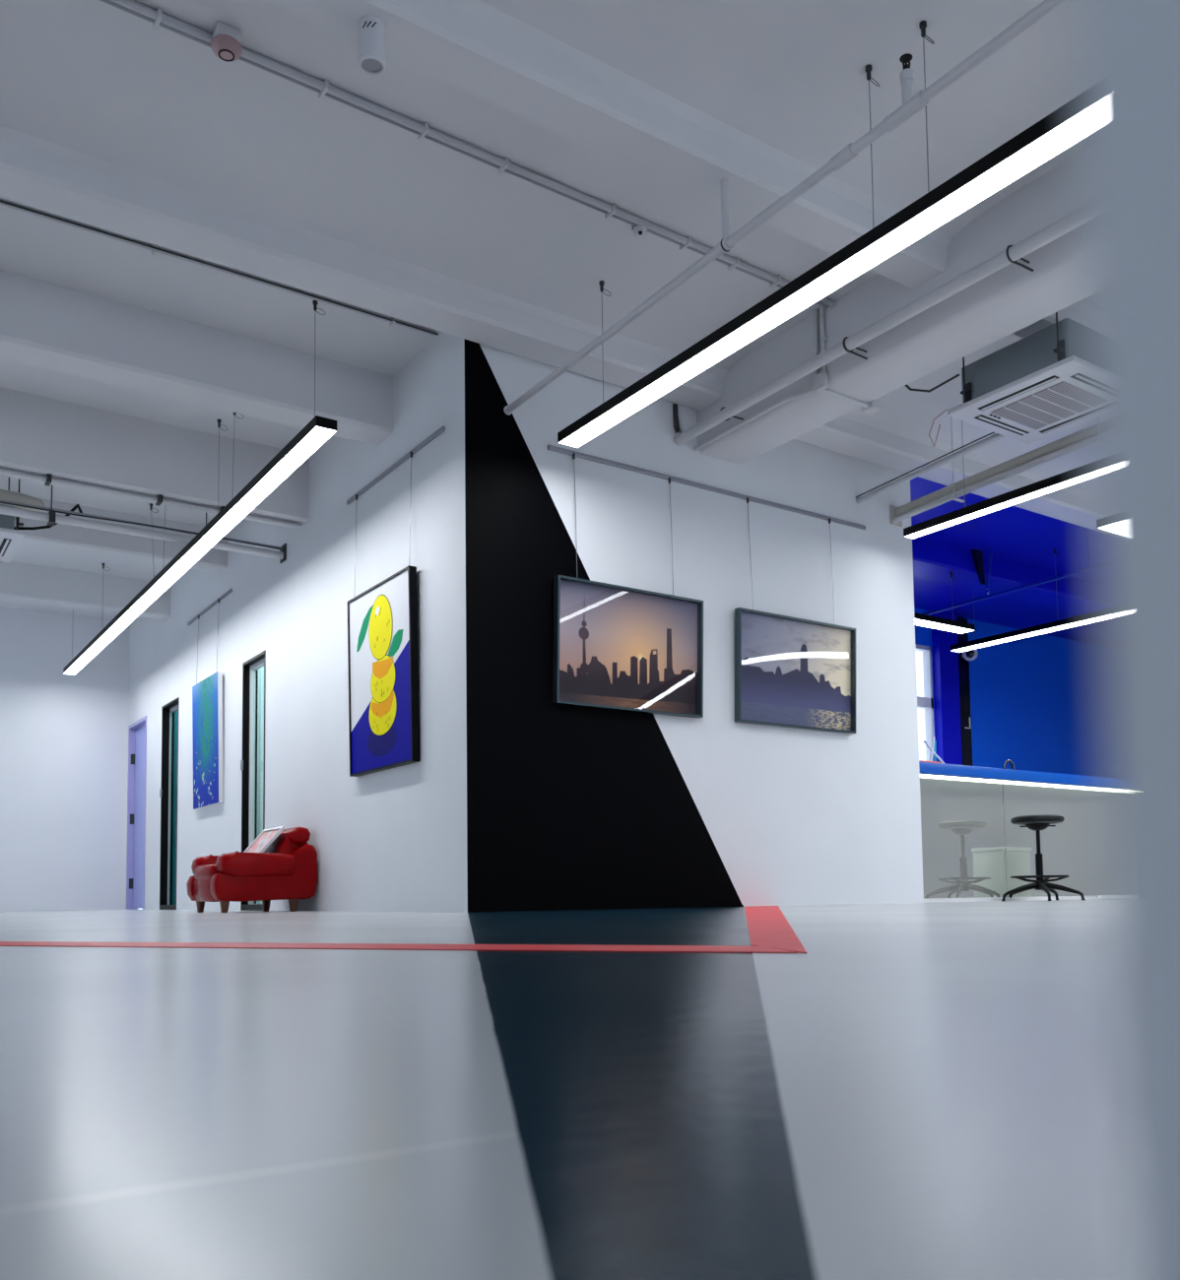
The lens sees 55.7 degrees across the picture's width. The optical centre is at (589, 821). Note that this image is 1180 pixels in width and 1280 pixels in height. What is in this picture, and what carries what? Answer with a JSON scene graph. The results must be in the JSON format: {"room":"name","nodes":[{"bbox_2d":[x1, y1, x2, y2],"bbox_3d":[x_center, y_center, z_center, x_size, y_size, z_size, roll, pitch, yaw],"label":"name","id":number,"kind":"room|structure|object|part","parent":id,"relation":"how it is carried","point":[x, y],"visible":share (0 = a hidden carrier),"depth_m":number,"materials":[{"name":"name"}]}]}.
{"room":"art gallery","nodes":[
{"label":"art gallery","id":0,"kind":"room"},
{"bbox_2d":[0,606,129,911],"bbox_3d":[-8.376,-0.753,11.206,7.270,3.390,0.150,2,-5,-34],"label":"wall","id":1,"kind":"structure","parent":0,"point":[64,737],"depth_m":12.71,"materials":[{"name":"white paint"}]},
{"bbox_2d":[256,666,263,903],"bbox_3d":[-2.629,-0.909,10.020,0.880,3.390,8.300,2,-5,-34],"label":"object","id":2,"kind":"structure","parent":0,"point":[260,693],"depth_m":10.86,"materials":[{"name":"clear glass"}]},
{"bbox_2d":[172,709,177,904],"bbox_3d":[-4.603,-0.350,12.268,0.180,2.570,0.059,2,-5,-34],"label":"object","id":3,"kind":"structure","parent":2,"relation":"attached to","point":[175,712],"depth_m":12.25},
{"bbox_2d":[125,331,457,912],"bbox_3d":[-3.042,-0.923,9.738,0.120,3.390,8.300,2,-5,-34],"label":"wall","id":4,"kind":"structure","parent":0,"point":[385,840],"depth_m":7.81,"materials":[{"name":"white paint"}]},
{"bbox_2d":[126,715,146,909],"bbox_3d":[-5.091,-0.069,12.684,0.122,2.140,0.870,2,-5,-34],"label":"door","id":5,"kind":"structure","parent":4,"relation":"in","point":[137,732],"depth_m":12.90,"materials":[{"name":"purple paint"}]},
{"bbox_2d":[159,697,179,909],"bbox_3d":[-4.277,-0.161,11.493,0.138,2.140,0.666,2,-5,-34],"label":"glass door","id":6,"kind":"structure","parent":4,"relation":"in","point":[167,713],"depth_m":11.74,"materials":[{"name":"black"}]},
{"bbox_3d":[-4.252,-0.174,11.511,0.021,2.068,0.616,2,-5,-34],"label":"frame","id":7,"kind":"part","parent":6,"relation":"part of","materials":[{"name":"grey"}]},
{"bbox_2d":[187,588,232,684],"bbox_3d":[-3.561,-1.650,10.395,0.038,0.708,1.425,2,-5,-34],"label":"rail","id":8,"kind":"object","parent":4,"relation":"attached to","point":[229,591],"visible":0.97,"depth_m":10.38,"materials":[{"name":"grey metal"}]},
{"bbox_2d":[192,671,223,809],"bbox_3d":[-3.508,-0.721,10.247,0.044,1.170,0.840,1,-4,-34],"label":"canvas painting","id":9,"kind":"object","parent":8,"relation":"hanging from","point":[207,695],"visible":1,"depth_m":10.15,"materials":[{"name":"blue fabric"}]},
{"bbox_3d":[-3.557,-1.989,10.424,0.016,0.028,1.425,2,-5,-34],"label":"rail","id":10,"kind":"part","parent":8,"relation":"part of","materials":[{"name":"grey metal"}]},
{"bbox_2d":[240,649,265,910],"bbox_3d":[-2.735,-0.314,9.238,0.138,2.100,0.596,2,-5,-34],"label":"glass door","id":11,"kind":"structure","parent":4,"relation":"in","point":[248,764],"depth_m":9.46,"materials":[{"name":"black"}]},
{"bbox_3d":[-2.719,-0.327,9.252,0.040,2.028,0.546,2,-5,-34],"label":"frame","id":12,"kind":"part","parent":11,"relation":"part of","materials":[{"name":"black metal"}]},
{"bbox_2d":[346,425,445,587],"bbox_3d":[-1.256,-1.868,7.023,0.038,0.746,1.446,2,-5,-34],"label":"rail","id":13,"kind":"object","parent":4,"relation":"attached to","point":[441,429],"visible":0.95,"depth_m":6.95,"materials":[{"name":"grey metal"}]},
{"bbox_2d":[347,565,420,776],"bbox_3d":[-1.309,-0.907,7.020,0.050,1.170,0.955,1,-4,-34],"label":"framed painting","id":14,"kind":"object","parent":13,"relation":"hanging from","point":[382,619],"visible":1,"depth_m":6.94,"materials":[{"name":"black"}]},
{"bbox_3d":[-1.251,-2.226,7.053,0.016,0.028,1.446,2,-5,-34],"label":"rail","id":15,"kind":"part","parent":13,"relation":"part of","materials":[{"name":"grey metal"}]},
{"bbox_2d":[0,0,1101,645],"bbox_3d":[3.041,-2.895,7.908,22.300,0.162,18.720,2,-5,-34],"label":"ceiling","id":16,"kind":"structure","parent":0,"point":[96,50],"depth_m":5.08,"materials":[{"name":"white paint"}]},
{"bbox_2d":[0,477,82,562],"bbox_3d":[-4.721,-2.387,7.859,1.951,0.679,1.129,2,-5,-34],"label":"air conditioner","id":17,"kind":"object","parent":16,"relation":"attached to","point":[11,537],"visible":0.86,"depth_m":8.02,"materials":[{"name":"white plastic"}]},
{"bbox_2d":[0,538,11,556],"bbox_3d":[-4.353,-2.032,8.296,0.050,0.006,0.480,2,-5,-34],"label":"air vent","id":18,"kind":"object","parent":17,"relation":"attached to","point":[5,544],"depth_m":8.28,"materials":[{"name":"black plastic"}]},
{"bbox_3d":[-4.598,-2.055,8.129,0.775,0.032,0.780,2,-5,-34],"label":"panel","id":19,"kind":"part","parent":17,"relation":"part of","materials":[{"name":"white plastic"}]},
{"bbox_2d":[0,561,171,620],"bbox_3d":[-7.327,-2.393,9.773,7.000,0.340,0.240,2,-5,-34],"label":"ceiling beam","id":20,"kind":"structure","parent":16,"relation":"attached to","point":[20,582],"depth_m":11.13,"materials":[{"name":"white paint"}]},
{"bbox_2d":[14,498,227,573],"bbox_3d":[-6.194,-2.520,8.117,7.000,0.340,0.220,2,-5,-34],"label":"ceiling beam","id":21,"kind":"structure","parent":16,"relation":"attached to","point":[59,536],"depth_m":9.48,"materials":[{"name":"white paint"}]},
{"bbox_2d":[0,484,286,563],"bbox_3d":[-3.879,-2.400,7.734,3.600,0.688,0.126,2,-5,-34],"label":"trunking","id":22,"kind":"object","parent":16,"relation":"hanging from","point":[50,517],"visible":0.75,"depth_m":8.04,"materials":[{"name":"white metal"}]},
{"bbox_3d":[-3.756,-2.397,7.803,0.008,0.688,0.007,2,-5,-34],"label":"threaded rod","id":23,"kind":"part","parent":22,"relation":"part of","materials":[{"name":"grey metal"}]},
{"bbox_2d":[0,386,309,528],"bbox_3d":[-5.049,-2.567,6.440,7.000,0.505,0.240,2,-5,-34],"label":"ceiling beam","id":24,"kind":"structure","parent":16,"relation":"attached to","point":[39,435],"depth_m":7.63,"materials":[{"name":"white paint"}]},
{"bbox_2d":[0,467,302,528],"bbox_3d":[-3.619,-2.248,7.318,3.570,0.051,0.095,2,-5,-34],"label":"conduit","id":25,"kind":"object","parent":24,"relation":"attached to","point":[48,479],"visible":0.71,"depth_m":7.64,"materials":[{"name":"white metal"}]},
{"bbox_2d":[0,269,392,445],"bbox_3d":[-4.218,-2.730,5.227,7.000,0.365,0.275,2,-5,-34],"label":"ceiling beam","id":26,"kind":"structure","parent":16,"relation":"attached to","point":[43,325],"depth_m":6.38,"materials":[{"name":"white paint"}]},
{"bbox_2d":[63,300,337,674],"bbox_3d":[-3.571,-2.256,9.193,0.150,0.790,7.690,2,-5,-34],"label":"lamp","id":27,"kind":"object","parent":16,"relation":"hanging from","point":[319,429],"visible":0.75,"depth_m":7.59,"materials":[{"name":"black metal"},{"name":"glowing white plastic diffuser"},{"name":"steel wire"}]},
{"bbox_2d":[64,426,335,674],"bbox_3d":[-3.578,-1.868,9.159,0.114,0.009,7.684,2,-5,-34],"label":"diffuser","id":28,"kind":"object","parent":27,"relation":"attached to","point":[312,438],"depth_m":7.65,"materials":[{"name":"white plastic"}]},
{"bbox_2d":[0,199,438,335],"bbox_3d":[-2.373,-2.896,5.531,3.580,0.040,0.055,2,-5,-34],"label":"cable","id":29,"kind":"object","parent":16,"relation":"attached to","point":[155,249],"visible":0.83,"depth_m":5.78,"materials":[{"name":"grey plastic"}]},
{"bbox_2d":[210,21,242,62],"bbox_3d":[-1.387,-2.966,4.265,0.112,0.098,0.112,2,-5,-34],"label":"smoke detector","id":30,"kind":"object","parent":16,"relation":"attached to","point":[225,41],"visible":1,"depth_m":4.24,"materials":[{"name":"white plastic"}]},
{"bbox_2d":[99,0,833,307],"bbox_3d":[-0.807,-2.971,4.747,5.281,0.038,0.080,2,-5,-35],"label":"conduit","id":31,"kind":"object","parent":16,"relation":"attached to","point":[157,17],"visible":1,"depth_m":4.82,"materials":[{"name":"grey metal"}]},
{"bbox_2d":[631,224,646,239],"bbox_3d":[0.248,-2.914,5.513,0.068,0.075,0.068,2,-5,-34],"label":"ceiling sensor","id":32,"kind":"object","parent":31,"relation":"attached to","point":[639,231],"visible":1,"depth_m":5.49,"materials":[{"name":"white plastic"}]},
{"bbox_2d":[0,66,1096,530],"bbox_3d":[2.776,-2.701,8.287,22.000,0.190,0.628,2,-5,-34],"label":"ceiling beam","id":33,"kind":"structure","parent":16,"relation":"attached to","point":[65,154],"depth_m":5.63,"materials":[{"name":"white paint"}]},
{"bbox_2d":[672,403,684,432],"bbox_3d":[0.570,-2.562,7.130,0.089,0.183,0.027,2,-5,-34],"label":"conduit","id":34,"kind":"object","parent":33,"relation":"attached to","point":[677,424],"visible":0.93,"depth_m":7.11,"materials":[{"name":"grey metal"}]},
{"bbox_2d":[264,0,1087,337],"bbox_3d":[3.736,-2.809,6.883,22.000,0.190,0.600,2,-5,-34],"label":"ceiling beam","id":35,"kind":"structure","parent":16,"relation":"attached to","point":[639,83],"depth_m":4.55,"materials":[{"name":"white paint"}]},
{"bbox_2d":[357,15,385,75],"bbox_3d":[-0.781,-2.775,4.002,0.098,0.150,0.100,2,-5,-34],"label":"spotlight","id":36,"kind":"object","parent":35,"relation":"attached to","point":[371,31],"visible":1,"depth_m":3.97,"materials":[{"name":"white plastic"}]},
{"bbox_2d":[503,0,1064,415],"bbox_3d":[1.359,-2.716,3.757,0.060,0.356,6.500,2,-5,-34],"label":"pipe","id":37,"kind":"object","parent":35,"relation":"hanging from","point":[911,103],"visible":1,"depth_m":4.36,"materials":[{"name":"white metal"}]},
{"bbox_2d":[557,20,1079,447],"bbox_3d":[1.304,-2.659,4.191,0.134,0.790,5.085,2,-5,-34],"label":"lamp","id":38,"kind":"object","parent":16,"relation":"hanging from","point":[1056,132],"visible":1,"depth_m":4.48,"materials":[{"name":"black"}]},
{"bbox_2d":[696,152,1086,464],"bbox_3d":[3.674,-2.921,3.232,0.400,0.460,10.000,2,-5,-34],"label":"ceiling beam","id":39,"kind":"structure","parent":16,"relation":"attached to","point":[1013,297],"depth_m":5.87,"materials":[{"name":"white paint"}]},
{"bbox_2d":[693,305,881,450],"bbox_3d":[1.184,-2.624,6.869,0.493,0.495,1.125,2,-5,-34],"label":"conduit","id":40,"kind":"object","parent":39,"relation":"attached to","point":[819,380],"visible":0.84,"depth_m":6.38,"materials":[{"name":"white metal"}]},
{"bbox_2d":[673,207,1083,446],"bbox_3d":[2.304,-2.646,4.701,0.191,0.139,6.000,2,-5,-34],"label":"pipe","id":41,"kind":"object","parent":39,"relation":"attached to","point":[1012,253],"visible":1,"depth_m":5.67,"materials":[{"name":"white painted metal"},{"name":"dark metal"}]},
{"bbox_2d":[970,548,992,594],"bbox_3d":[3.809,-2.417,10.835,0.272,0.444,0.062,2,-5,-34],"label":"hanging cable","id":42,"kind":"object","parent":16,"relation":"hanging from","point":[977,554],"visible":0.91,"depth_m":10.82,"materials":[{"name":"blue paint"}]},
{"bbox_2d":[889,416,1092,526],"bbox_3d":[3.364,-2.627,6.341,0.205,0.613,4.516,2,-5,-30],"label":"insulated pipe","id":43,"kind":"object","parent":16,"relation":"hanging from","point":[1082,438],"visible":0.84,"depth_m":7.43,"materials":[{"name":"grey metal"}]},
{"bbox_2d":[903,311,1091,447],"bbox_3d":[2.394,-2.530,6.276,0.889,0.795,1.067,2,-5,-34],"label":"air conditioner","id":44,"kind":"object","parent":16,"relation":"attached to","point":[1035,387],"visible":0.7,"depth_m":6.07,"materials":[{"name":"white plastic"}]},
{"bbox_3d":[2.084,-2.623,6.243,0.010,0.605,0.009,2,-5,-34],"label":"threaded rod","id":45,"kind":"part","parent":44,"relation":"part of","materials":[{"name":"grey metal"}]},
{"bbox_2d":[973,414,1028,435],"bbox_3d":[2.368,-2.277,6.423,0.450,0.006,0.050,2,-5,-34],"label":"outlet","id":46,"kind":"object","parent":44,"relation":"attached to","point":[1000,424],"depth_m":6.42,"materials":[{"name":"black plastic"}]},
{"bbox_2d":[976,375,1059,410],"bbox_3d":[2.300,-2.304,6.017,0.050,0.006,0.475,2,-5,-34],"label":"outlet","id":47,"kind":"object","parent":44,"relation":"attached to","point":[1040,383],"depth_m":6.00,"materials":[{"name":"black plastic"}]},
{"bbox_3d":[2.535,-2.311,6.179,0.750,0.032,0.775,2,-5,-34],"label":"panel","id":48,"kind":"part","parent":44,"relation":"part of","materials":[{"name":"white plastic"}]},
{"bbox_2d":[990,381,1090,429],"bbox_3d":[2.535,-2.293,6.177,0.420,0.008,0.445,2,-5,-34],"label":"return grille","id":49,"kind":"object","parent":44,"relation":"attached to","point":[1056,402],"depth_m":6.17,"materials":[{"name":"white plastic"}]},
{"bbox_3d":[2.408,-2.659,5.769,0.010,0.605,0.009,2,-5,-34],"label":"threaded rod","id":50,"kind":"part","parent":44,"relation":"part of","materials":[{"name":"grey metal"}]},
{"bbox_2d":[1038,411,1091,433],"bbox_3d":[2.771,-2.288,6.338,0.050,0.006,0.475,2,-5,-34],"label":"outlet","id":51,"kind":"object","parent":44,"relation":"attached to","point":[1083,416],"depth_m":6.40,"materials":[{"name":"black plastic"}]},
{"bbox_2d":[1070,373,1089,384],"bbox_3d":[2.703,-2.315,5.933,0.450,0.006,0.050,2,-5,-34],"label":"outlet","id":52,"kind":"object","parent":44,"relation":"attached to","point":[1078,378],"depth_m":5.84,"materials":[{"name":"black plastic"}]},
{"bbox_2d":[902,404,1093,539],"bbox_3d":[4.873,-2.706,4.188,0.110,0.790,9.250,2,-5,-34],"label":"lamp","id":53,"kind":"object","parent":16,"relation":"hanging from","point":[1078,475],"visible":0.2,"depth_m":7.30,"materials":[{"name":"black"}]},
{"bbox_2d":[905,471,1093,538],"bbox_3d":[4.875,-2.318,4.159,0.094,0.009,9.244,2,-5,-34],"label":"diffuser","id":54,"kind":"object","parent":53,"relation":"attached to","point":[1074,478],"depth_m":7.31,"materials":[{"name":"white plastic"}]},
{"bbox_2d":[911,537,1099,614],"bbox_3d":[6.214,-2.420,12.792,11.233,0.230,0.410,2,-5,-34],"label":"ceiling beam","id":55,"kind":"structure","parent":16,"relation":"attached to","point":[932,560],"depth_m":11.23,"materials":[{"name":"paint"}]},
{"bbox_2d":[913,571,974,634],"bbox_3d":[2.836,-2.148,10.321,2.020,0.560,0.160,2,-5,-34],"label":"lamp","id":56,"kind":"object","parent":55,"relation":"hanging from","point":[920,619],"visible":0.44,"depth_m":10.61,"materials":[{"name":"black"}]},
{"bbox_2d":[913,618,971,633],"bbox_3d":[2.840,-1.874,10.302,2.014,0.009,0.154,2,-5,-34],"label":"diffuser","id":57,"kind":"object","parent":56,"relation":"attached to","point":[936,623],"depth_m":10.62,"materials":[{"name":"white plastic"}]},
{"bbox_2d":[921,527,1098,615],"bbox_3d":[5.010,-2.524,8.970,0.134,0.508,6.003,2,-5,-33],"label":"pipe","id":58,"kind":"object","parent":16,"relation":"hanging from","point":[1088,568],"visible":0.75,"depth_m":10.48,"materials":[{"name":"metal"}]},
{"bbox_2d":[950,548,1100,652],"bbox_3d":[6.932,-2.525,7.251,0.150,0.790,11.000,2,-5,-34],"label":"lamp","id":59,"kind":"object","parent":16,"relation":"hanging from","point":[1094,616],"visible":0.56,"depth_m":10.98,"materials":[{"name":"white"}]},
{"bbox_2d":[953,616,1100,651],"bbox_3d":[6.937,-2.136,7.225,0.144,0.009,10.994,2,-5,-34],"label":"diffuser","id":60,"kind":"object","parent":59,"relation":"attached to","point":[1078,620],"depth_m":11.02,"materials":[{"name":"white plastic"}]},
{"bbox_2d":[0,898,1130,1279],"bbox_3d":[3.087,0.616,7.669,22.300,0.120,18.720,2,-5,-34],"label":"floor","id":61,"kind":"structure","parent":0,"point":[922,1091],"depth_m":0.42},
{"bbox_2d":[186,827,317,912],"bbox_3d":[-2.423,0.348,7.994,0.719,0.602,0.800,2,-5,-34],"label":"armchair","id":62,"kind":"object","parent":61,"relation":"on","point":[287,869],"visible":0.97,"depth_m":7.73,"materials":[{"name":"red leather"}]},
{"bbox_3d":[-2.814,0.600,8.077,0.068,0.120,0.066,2,-5,-34],"label":"leg","id":63,"kind":"part","parent":62,"relation":"part of","materials":[{"name":"brown wood"}]},
{"bbox_3d":[-2.592,0.393,8.239,0.719,0.400,0.130,2,-5,-34],"label":"panel","id":64,"kind":"part","parent":62,"relation":"part of","materials":[{"name":"red leather"}]},
{"bbox_3d":[-2.651,0.340,8.215,0.520,0.165,0.180,2,-5,-34],"label":"armrest","id":65,"kind":"part","parent":62,"relation":"part of","materials":[{"name":"red leather"}]},
{"bbox_2d":[193,863,218,880],"bbox_3d":[-2.494,0.372,7.943,0.525,0.120,0.460,2,-5,-34],"label":"seat cushion","id":66,"kind":"object","parent":62,"relation":"on","point":[202,871],"depth_m":7.76,"materials":[{"name":"red leather"}]},
{"bbox_3d":[-2.482,0.563,7.591,0.068,0.120,0.066,2,-5,-34],"label":"leg","id":67,"kind":"part","parent":62,"relation":"part of","materials":[{"name":"brown wood"}]},
{"bbox_3d":[-2.433,0.481,7.977,0.660,0.175,0.490,2,-5,-34],"label":"seat","id":68,"kind":"part","parent":62,"relation":"part of","materials":[{"name":"red leather"}]},
{"bbox_3d":[-2.302,0.300,7.704,0.520,0.165,0.180,2,-5,-34],"label":"armrest","id":69,"kind":"part","parent":62,"relation":"part of","materials":[{"name":"red leather"}]},
{"bbox_3d":[-2.254,0.355,7.745,0.719,0.400,0.130,2,-5,-34],"label":"panel","id":70,"kind":"part","parent":62,"relation":"part of","materials":[{"name":"red leather"}]},
{"bbox_2d":[243,826,284,852],"bbox_3d":[-2.382,0.177,8.047,0.240,0.264,0.420,2,-5,-34],"label":"framed print","id":71,"kind":"object","parent":62,"relation":"on","point":[266,837],"visible":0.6,"depth_m":8.05,"materials":[{"name":"white"}]},
{"bbox_3d":[-2.418,0.614,8.347,0.068,0.120,0.066,2,-5,-34],"label":"leg","id":72,"kind":"part","parent":62,"relation":"part of","materials":[{"name":"brown wood"}]},
{"bbox_3d":[-2.254,0.256,8.117,0.262,0.398,0.480,2,-5,-34],"label":"backrest","id":73,"kind":"part","parent":62,"relation":"part of","materials":[{"name":"red leather"}]},
{"bbox_3d":[-2.085,0.576,7.861,0.068,0.120,0.066,2,-5,-34],"label":"leg","id":74,"kind":"part","parent":62,"relation":"part of","materials":[{"name":"brown wood"}]},
{"bbox_2d":[0,905,806,953],"bbox_3d":[-2.278,0.435,4.873,6.148,0.001,6.046,-1,-4,9],"label":"floor stripe","id":75,"kind":"object","parent":61,"relation":"on","point":[769,930],"depth_m":1.80,"materials":[{"name":"red paint"}]},
{"bbox_2d":[918,761,1112,902],"bbox_3d":[3.602,0.145,9.472,3.305,1.050,0.690,2,-5,-34],"label":"counter","id":76,"kind":"object","parent":61,"relation":"on","point":[972,849],"depth_m":9.04,"materials":[{"name":"blue"}]},
{"bbox_2d":[918,760,941,763],"bbox_3d":[2.531,-0.441,8.500,0.240,0.016,0.160,2,-5,-34],"label":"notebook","id":77,"kind":"object","parent":76,"relation":"on","point":[919,760],"visible":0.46,"depth_m":8.43,"materials":[{"name":"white paper"}]},
{"bbox_2d":[922,735,945,764],"bbox_3d":[2.755,-0.548,9.019,0.308,0.294,0.130,2,-5,-34],"label":"display stand","id":78,"kind":"object","parent":76,"relation":"on","point":[932,757],"visible":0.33,"depth_m":9.04,"materials":[{"name":"white"}]},
{"bbox_3d":[2.847,0.133,8.714,1.205,0.932,0.030,2,-5,-34],"label":"panel","id":79,"kind":"part","parent":76,"relation":"part of","materials":[{"name":"white"}]},
{"bbox_2d":[1001,759,1015,769],"bbox_3d":[3.397,-0.454,9.069,0.152,0.096,0.036,2,-5,-34],"label":"tap","id":80,"kind":"object","parent":76,"relation":"on","point":[1007,760],"visible":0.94,"depth_m":9.07,"materials":[{"name":"silver metal"}]},
{"bbox_2d":[918,761,1108,790],"bbox_3d":[3.595,-0.336,9.505,3.305,0.085,0.690,2,-5,-34],"label":"countertop","id":81,"kind":"structure","parent":76,"relation":"on","point":[926,768],"depth_m":8.94,"materials":[{"name":"blue"}]},
{"bbox_3d":[4.192,0.177,9.625,2.036,0.932,0.030,2,-5,-34],"label":"panel","id":82,"kind":"part","parent":76,"relation":"part of","materials":[{"name":"white"}]},
{"bbox_2d":[1001,814,1085,900],"bbox_3d":[3.497,0.290,8.723,0.602,0.662,0.598,2,-5,-34],"label":"stool","id":83,"kind":"object","parent":61,"relation":"on","point":[1038,822],"visible":0.99,"depth_m":8.64,"materials":[{"name":"black plastic"}]},
{"bbox_3d":[3.336,0.541,8.658,0.268,0.139,0.153,2,-5,-34],"label":"leg","id":84,"kind":"part","parent":83,"relation":"part of","materials":[{"name":"black metal"}]},
{"bbox_3d":[3.491,-0.010,8.723,0.394,0.062,0.394,2,-5,-34],"label":"seat","id":85,"kind":"part","parent":83,"relation":"part of","materials":[{"name":"black leather"}]},
{"bbox_3d":[3.469,0.529,8.518,0.046,0.139,0.289,-1,-4,10],"label":"leg","id":86,"kind":"part","parent":83,"relation":"part of","materials":[{"name":"black metal"}]},
{"bbox_3d":[3.620,0.547,8.803,0.289,0.139,0.046,3,-5,-44],"label":"leg","id":87,"kind":"part","parent":83,"relation":"part of","materials":[{"name":"black metal"}]},
{"bbox_3d":[3.641,0.533,8.605,0.159,0.139,0.265,2,-5,-34],"label":"leg","id":88,"kind":"part","parent":83,"relation":"part of","materials":[{"name":"black metal"}]},
{"bbox_2d":[1080,895,1112,899],"bbox_3d":[4.209,0.617,9.061,0.119,0.038,1.036,-4,-5,41],"label":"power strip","id":89,"kind":"object","parent":61,"relation":"on","point":[1097,896],"visible":0.72,"depth_m":8.75,"materials":[{"name":"white plastic"}]},
{"bbox_2d":[454,335,923,912],"bbox_3d":[0.836,-1.139,7.297,3.767,3.390,0.120,2,-5,-34],"label":"wall","id":90,"kind":"structure","parent":0,"point":[559,805],"depth_m":6.95,"materials":[{"name":"white paint"}]},
{"bbox_2d":[467,900,924,912],"bbox_3d":[0.894,0.542,7.130,3.767,0.012,0.006,2,-5,-34],"label":"baseboard","id":91,"kind":"structure","parent":90,"relation":"attached to","point":[615,908],"depth_m":6.88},
{"bbox_2d":[547,445,865,620],"bbox_3d":[0.887,-1.779,7.279,2.705,0.789,0.047,2,-5,-34],"label":"rail","id":92,"kind":"object","parent":90,"relation":"attached to","point":[573,454],"visible":1,"depth_m":7.17,"materials":[{"name":"grey metal"}]},
{"bbox_2d":[552,575,703,718],"bbox_3d":[0.251,-1.037,6.765,1.090,0.743,0.076,2,-5,-34],"label":"framed photograph","id":93,"kind":"object","parent":92,"relation":"hanging from","point":[615,647],"visible":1,"depth_m":6.76,"materials":[{"name":"clear acrylic"},{"name":"slate grey metal"},{"name":"printed photo paper"}]},
{"bbox_3d":[0.873,-2.158,7.318,2.705,0.028,0.016,2,-5,-34],"label":"rail","id":94,"kind":"part","parent":92,"relation":"part of","materials":[{"name":"grey metal"}]},
{"bbox_2d":[734,607,855,734],"bbox_3d":[1.405,-0.999,7.551,1.090,0.743,0.076,2,-5,-34],"label":"framed photograph","id":95,"kind":"object","parent":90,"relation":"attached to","point":[795,672],"visible":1,"depth_m":7.55,"materials":[{"name":"clear acrylic"},{"name":"slate grey metal"},{"name":"printed photo paper"}]},
{"bbox_2d":[855,432,1005,504],"bbox_3d":[2.973,-2.452,6.239,0.097,0.051,4.211,2,-5,-30],"label":"pipe","id":96,"kind":"object","parent":90,"relation":"attached to","point":[996,436],"visible":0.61,"depth_m":7.42,"materials":[{"name":"grey metal"}]},
{"bbox_2d":[913,607,1107,777],"bbox_3d":[5.341,-0.743,13.990,11.233,3.390,0.120,2,-5,-34],"label":"wall","id":97,"kind":"structure","parent":0,"point":[1037,702],"depth_m":14.21,"materials":[{"name":"paint"}]},
{"bbox_2d":[914,643,934,761],"bbox_3d":[3.742,-1.251,12.923,0.595,1.600,0.100,2,-5,-34],"label":"window","id":98,"kind":"structure","parent":97,"relation":"in","point":[926,702],"depth_m":13.06,"materials":[{"name":"white glass"}]},
{"bbox_2d":[930,610,961,765],"bbox_3d":[4.200,-0.790,13.079,0.339,3.390,0.100,2,-5,-34],"label":"trim","id":99,"kind":"structure","parent":97,"relation":"attached to","point":[947,732],"depth_m":13.07,"materials":[{"name":"paint"}]},
{"bbox_2d":[956,616,971,766],"bbox_3d":[4.434,-1.210,13.287,0.238,2.450,0.073,2,-5,-34],"label":"conduit","id":100,"kind":"object","parent":97,"relation":"attached to","point":[963,665],"visible":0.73,"depth_m":13.29,"materials":[{"name":"black metal"}]},
{"bbox_2d":[960,648,977,660],"bbox_3d":[4.478,-1.975,13.234,0.131,0.166,0.207,2,-5,-34],"label":"security camera","id":101,"kind":"object","parent":100,"relation":"attached to","point":[970,655],"visible":0.79,"depth_m":13.18,"materials":[{"name":"white plastic"}]},
{"bbox_2d":[1073,0,1179,1279],"bbox_3d":[0.166,-1.623,0.045,0.164,3.390,0.361,2,-5,-34],"label":"wall","id":102,"kind":"structure","parent":0,"point":[1127,51],"depth_m":0.04,"materials":[{"name":"white paint"}]}
]}

